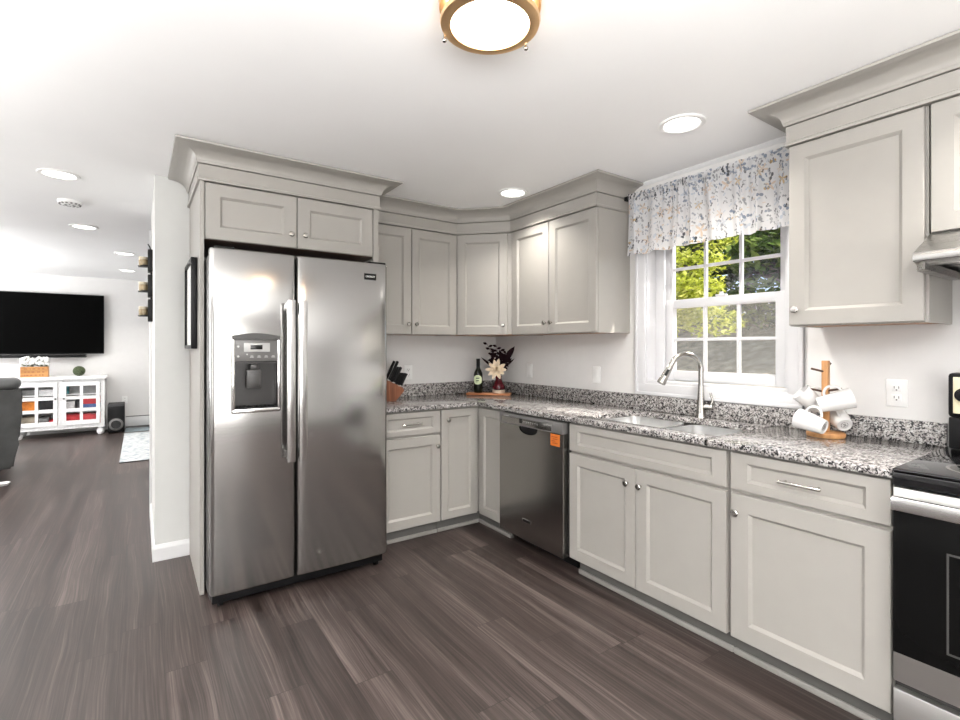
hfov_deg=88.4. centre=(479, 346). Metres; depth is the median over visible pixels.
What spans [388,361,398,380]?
kitchen knife
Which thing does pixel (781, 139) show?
trim
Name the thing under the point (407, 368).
wall outlet
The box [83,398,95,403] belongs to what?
game box
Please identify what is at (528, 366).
light switch
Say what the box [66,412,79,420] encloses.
game box
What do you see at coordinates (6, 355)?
soundbar
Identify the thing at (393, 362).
kitchen knife
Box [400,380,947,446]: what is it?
backsplash
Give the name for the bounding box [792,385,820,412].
mug
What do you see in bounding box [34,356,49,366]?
cluster
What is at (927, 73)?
crown molding
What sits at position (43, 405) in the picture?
game box
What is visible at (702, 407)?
kitchen faucet
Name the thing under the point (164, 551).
baseboard
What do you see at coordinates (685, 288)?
spreading tree
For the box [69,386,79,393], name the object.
game box
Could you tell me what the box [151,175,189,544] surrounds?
wall
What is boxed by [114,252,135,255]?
recessed light
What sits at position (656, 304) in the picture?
window
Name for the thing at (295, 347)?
refrigerator
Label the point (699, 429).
sink
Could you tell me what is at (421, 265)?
upper cabinet
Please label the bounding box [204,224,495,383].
wall
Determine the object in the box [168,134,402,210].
crown molding
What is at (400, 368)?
kitchen knife
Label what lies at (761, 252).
tree
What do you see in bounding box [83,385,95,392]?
game box
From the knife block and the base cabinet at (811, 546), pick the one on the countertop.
the knife block
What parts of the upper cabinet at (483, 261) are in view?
door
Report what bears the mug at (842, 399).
hanging from the mug tree at (825, 365)
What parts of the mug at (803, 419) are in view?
handle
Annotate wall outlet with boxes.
[122,396,127,402]
[404,365,411,379]
[886,379,907,406]
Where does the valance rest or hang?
hanging from the curtain rod
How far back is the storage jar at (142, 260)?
3.45 m
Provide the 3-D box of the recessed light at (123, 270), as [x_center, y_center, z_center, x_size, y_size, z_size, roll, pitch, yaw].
[-5.004,-1.082,7.007,0.208,0.008,0.208,0,0,-35]
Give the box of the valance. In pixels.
[627,146,788,255]
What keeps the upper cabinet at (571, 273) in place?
attached to the wall at (862, 358)
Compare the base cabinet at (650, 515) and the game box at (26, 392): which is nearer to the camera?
the base cabinet at (650, 515)
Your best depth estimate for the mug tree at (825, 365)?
2.19 m
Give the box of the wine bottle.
[474,359,482,392]
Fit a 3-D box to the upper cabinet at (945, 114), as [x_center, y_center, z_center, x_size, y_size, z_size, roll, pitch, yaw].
[1.956,-0.643,1.548,0.352,0.469,0.761,0,0,-35]
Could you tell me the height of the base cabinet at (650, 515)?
0.879 m
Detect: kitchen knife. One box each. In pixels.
[387,361,394,378]
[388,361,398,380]
[391,367,398,381]
[392,367,401,383]
[399,373,407,386]
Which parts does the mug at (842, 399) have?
handle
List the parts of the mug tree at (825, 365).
post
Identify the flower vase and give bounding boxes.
[492,376,504,392]
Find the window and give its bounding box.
[635,226,803,408]
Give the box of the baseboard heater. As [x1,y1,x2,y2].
[125,415,148,427]
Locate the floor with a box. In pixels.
[0,428,862,719]
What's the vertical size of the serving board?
0.016 m
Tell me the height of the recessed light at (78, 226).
0.008 m
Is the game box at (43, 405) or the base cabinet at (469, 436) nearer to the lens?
the base cabinet at (469, 436)
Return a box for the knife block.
[387,380,403,400]
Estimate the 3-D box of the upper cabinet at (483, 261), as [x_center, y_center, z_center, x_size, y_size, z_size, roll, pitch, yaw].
[0.068,-0.485,4.050,0.615,0.784,0.628,0,0,-35]
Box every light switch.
[526,363,531,377]
[593,366,600,382]
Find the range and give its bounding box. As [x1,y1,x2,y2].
[890,372,959,719]
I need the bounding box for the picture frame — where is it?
[185,257,196,348]
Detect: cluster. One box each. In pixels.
[19,356,35,366]
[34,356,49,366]
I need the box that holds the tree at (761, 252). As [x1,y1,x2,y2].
[750,228,780,329]
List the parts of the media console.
lattice door, lattice door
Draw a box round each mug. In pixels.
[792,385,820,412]
[792,406,828,433]
[815,384,856,411]
[830,409,852,430]
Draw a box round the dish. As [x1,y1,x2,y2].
[0,481,10,486]
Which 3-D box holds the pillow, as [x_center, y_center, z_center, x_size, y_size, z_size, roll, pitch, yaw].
[-4.926,0.365,4.705,0.810,0.120,0.155,0,0,-35]
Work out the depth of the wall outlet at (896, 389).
2.10 m
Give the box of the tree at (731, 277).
[677,242,780,326]
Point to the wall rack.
(149, 266)
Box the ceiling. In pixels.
[0,0,959,280]
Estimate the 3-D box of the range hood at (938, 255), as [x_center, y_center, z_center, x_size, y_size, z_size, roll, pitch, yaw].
[1.892,-0.334,1.507,0.504,0.147,0.762,0,0,-35]
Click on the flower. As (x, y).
(495, 369)
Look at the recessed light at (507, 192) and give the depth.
3.34 m
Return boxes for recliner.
[0,377,22,470]
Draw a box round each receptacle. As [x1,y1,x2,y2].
[892,385,901,391]
[892,394,901,401]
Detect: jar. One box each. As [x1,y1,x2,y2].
[138,256,147,264]
[138,282,147,290]
[138,306,147,314]
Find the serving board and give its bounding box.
[466,392,510,395]
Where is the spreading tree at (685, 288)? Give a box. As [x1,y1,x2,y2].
[676,236,747,337]
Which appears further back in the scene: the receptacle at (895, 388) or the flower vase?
the flower vase
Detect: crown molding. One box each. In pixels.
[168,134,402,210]
[378,169,643,234]
[748,29,959,148]
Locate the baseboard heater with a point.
(139, 420)
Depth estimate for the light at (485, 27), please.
1.48 m
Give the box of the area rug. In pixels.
[119,431,148,462]
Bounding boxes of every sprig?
[483,342,497,359]
[488,348,511,370]
[493,345,501,360]
[503,346,514,363]
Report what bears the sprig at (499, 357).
in the flower vase
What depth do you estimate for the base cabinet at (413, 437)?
3.33 m
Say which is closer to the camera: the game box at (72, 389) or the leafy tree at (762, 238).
the game box at (72, 389)
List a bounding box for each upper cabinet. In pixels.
[378,224,455,335]
[455,233,530,336]
[512,207,629,335]
[789,106,951,327]
[931,96,959,233]
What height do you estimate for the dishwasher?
0.875 m
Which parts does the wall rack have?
plate, plate, plate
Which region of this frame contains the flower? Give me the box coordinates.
[485,359,506,378]
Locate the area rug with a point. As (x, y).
(135, 446)
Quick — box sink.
[607,416,742,434]
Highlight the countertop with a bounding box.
[387,380,947,477]
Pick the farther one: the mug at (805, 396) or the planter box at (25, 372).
the planter box at (25, 372)
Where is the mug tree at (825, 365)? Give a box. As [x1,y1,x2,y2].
[806,361,845,438]
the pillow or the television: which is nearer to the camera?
the pillow
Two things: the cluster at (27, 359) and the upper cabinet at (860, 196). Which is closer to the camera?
the upper cabinet at (860, 196)
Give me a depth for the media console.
7.18 m
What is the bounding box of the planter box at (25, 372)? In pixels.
[20,366,48,377]
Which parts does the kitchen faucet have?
spout, lever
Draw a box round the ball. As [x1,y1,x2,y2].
[73,366,85,375]
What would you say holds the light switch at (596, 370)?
attached to the wall at (862, 358)
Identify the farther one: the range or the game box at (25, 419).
the game box at (25, 419)
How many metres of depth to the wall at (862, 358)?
2.28 m
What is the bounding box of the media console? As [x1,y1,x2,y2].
[14,374,107,439]
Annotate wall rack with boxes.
[138,244,152,321]
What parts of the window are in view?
sash, sash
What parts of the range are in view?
handle, rail, oven door, door glass, drawer, knob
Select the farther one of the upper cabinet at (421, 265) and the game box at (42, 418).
the game box at (42, 418)
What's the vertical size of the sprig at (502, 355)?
0.258 m
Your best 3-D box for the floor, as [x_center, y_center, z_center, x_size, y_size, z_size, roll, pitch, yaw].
[-2.652,1.350,2.373,7.000,0.080,12.700,0,0,-35]
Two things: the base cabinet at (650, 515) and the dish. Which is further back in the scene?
the dish
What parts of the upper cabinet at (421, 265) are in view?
door, rail, door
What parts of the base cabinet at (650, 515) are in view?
door, knob, knob, shoe moulding, door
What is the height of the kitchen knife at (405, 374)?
0.104 m
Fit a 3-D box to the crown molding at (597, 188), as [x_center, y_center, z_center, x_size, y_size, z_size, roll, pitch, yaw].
[0.159,-0.963,3.445,1.884,0.170,0.723,0,0,16]
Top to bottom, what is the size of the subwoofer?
0.439 m
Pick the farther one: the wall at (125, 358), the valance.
the wall at (125, 358)
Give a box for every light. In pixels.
[36,168,80,180]
[69,224,98,229]
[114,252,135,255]
[119,269,136,271]
[438,0,541,54]
[498,188,527,197]
[658,113,705,134]
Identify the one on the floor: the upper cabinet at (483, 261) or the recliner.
the recliner
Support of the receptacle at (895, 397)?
attached to the wall outlet at (896, 389)
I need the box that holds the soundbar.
[0,354,86,357]
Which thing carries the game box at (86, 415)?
on the media console
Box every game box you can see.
[21,389,39,395]
[21,415,39,423]
[22,401,38,410]
[39,388,57,394]
[39,397,57,409]
[39,415,50,422]
[66,400,74,408]
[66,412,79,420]
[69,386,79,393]
[75,399,79,407]
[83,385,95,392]
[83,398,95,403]
[83,403,95,407]
[83,412,95,419]
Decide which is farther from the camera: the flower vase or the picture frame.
the flower vase
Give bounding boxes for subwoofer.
[108,402,124,432]
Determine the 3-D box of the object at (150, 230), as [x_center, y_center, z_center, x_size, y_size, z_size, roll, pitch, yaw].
[-2.586,0.200,3.871,0.012,2.220,0.090,0,0,-35]
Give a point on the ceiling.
(100, 92)
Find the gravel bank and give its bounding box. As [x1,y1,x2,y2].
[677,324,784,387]
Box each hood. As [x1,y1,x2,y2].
[232,333,279,339]
[913,230,959,279]
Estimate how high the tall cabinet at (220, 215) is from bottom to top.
2.189 m
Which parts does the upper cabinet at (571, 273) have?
door, door, rail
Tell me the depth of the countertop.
2.52 m
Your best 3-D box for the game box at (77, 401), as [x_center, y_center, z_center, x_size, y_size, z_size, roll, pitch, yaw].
[-6.023,0.850,7.397,0.055,0.120,0.240,0,0,-35]
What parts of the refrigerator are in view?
freezer door, dispenser frame, control panel, handle, handle, fresh food door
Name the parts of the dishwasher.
control panel, toe panel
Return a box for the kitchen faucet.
[657,351,713,417]
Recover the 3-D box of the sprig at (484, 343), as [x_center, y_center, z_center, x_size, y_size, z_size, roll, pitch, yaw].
[0.088,0.114,4.104,0.128,0.307,0.010,0,0,4]
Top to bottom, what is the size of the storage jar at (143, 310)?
0.064 m
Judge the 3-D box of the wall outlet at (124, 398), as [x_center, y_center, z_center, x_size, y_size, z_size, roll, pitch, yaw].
[-5.731,0.850,7.957,0.073,0.116,0.009,0,0,-35]
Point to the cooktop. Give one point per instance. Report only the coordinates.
(943, 464)
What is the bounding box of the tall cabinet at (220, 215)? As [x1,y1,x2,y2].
[190,180,377,594]
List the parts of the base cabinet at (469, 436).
door, shoe moulding, door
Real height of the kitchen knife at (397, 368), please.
0.127 m
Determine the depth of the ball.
7.29 m
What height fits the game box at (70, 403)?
0.105 m
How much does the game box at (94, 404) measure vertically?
0.060 m
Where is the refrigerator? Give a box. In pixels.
[204,245,386,605]
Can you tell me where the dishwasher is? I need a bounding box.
[500,411,579,567]
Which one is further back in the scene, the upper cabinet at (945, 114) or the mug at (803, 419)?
the mug at (803, 419)
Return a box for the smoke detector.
[57,198,82,207]
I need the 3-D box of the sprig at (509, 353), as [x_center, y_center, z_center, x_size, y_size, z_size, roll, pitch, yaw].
[0.224,0.131,4.108,0.129,0.272,0.019,0,0,-4]
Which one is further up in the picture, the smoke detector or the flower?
the smoke detector
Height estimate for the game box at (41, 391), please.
0.075 m
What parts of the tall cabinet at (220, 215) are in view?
panel, door, door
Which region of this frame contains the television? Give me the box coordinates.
[0,291,103,353]
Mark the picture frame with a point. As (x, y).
(191, 267)
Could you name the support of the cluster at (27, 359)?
in the planter box at (25, 372)
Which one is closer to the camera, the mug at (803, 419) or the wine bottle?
the mug at (803, 419)
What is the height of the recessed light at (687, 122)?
0.008 m
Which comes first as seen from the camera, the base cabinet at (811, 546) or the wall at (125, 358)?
the base cabinet at (811, 546)
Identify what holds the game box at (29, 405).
on the media console
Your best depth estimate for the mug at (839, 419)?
2.17 m
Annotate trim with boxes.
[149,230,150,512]
[639,136,785,187]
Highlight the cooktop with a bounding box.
[892,446,959,481]
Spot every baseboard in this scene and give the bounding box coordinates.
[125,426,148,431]
[150,503,189,562]
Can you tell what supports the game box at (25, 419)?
on the media console
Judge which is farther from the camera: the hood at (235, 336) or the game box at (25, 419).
the game box at (25, 419)
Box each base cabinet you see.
[387,409,439,544]
[436,406,513,537]
[570,416,741,651]
[730,450,894,719]
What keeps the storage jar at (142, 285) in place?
in the wall rack
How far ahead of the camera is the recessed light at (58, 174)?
3.00 m
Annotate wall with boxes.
[0,272,148,435]
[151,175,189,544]
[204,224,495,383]
[496,105,959,445]
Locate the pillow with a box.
[0,377,20,389]
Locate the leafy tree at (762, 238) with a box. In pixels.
[676,227,780,332]

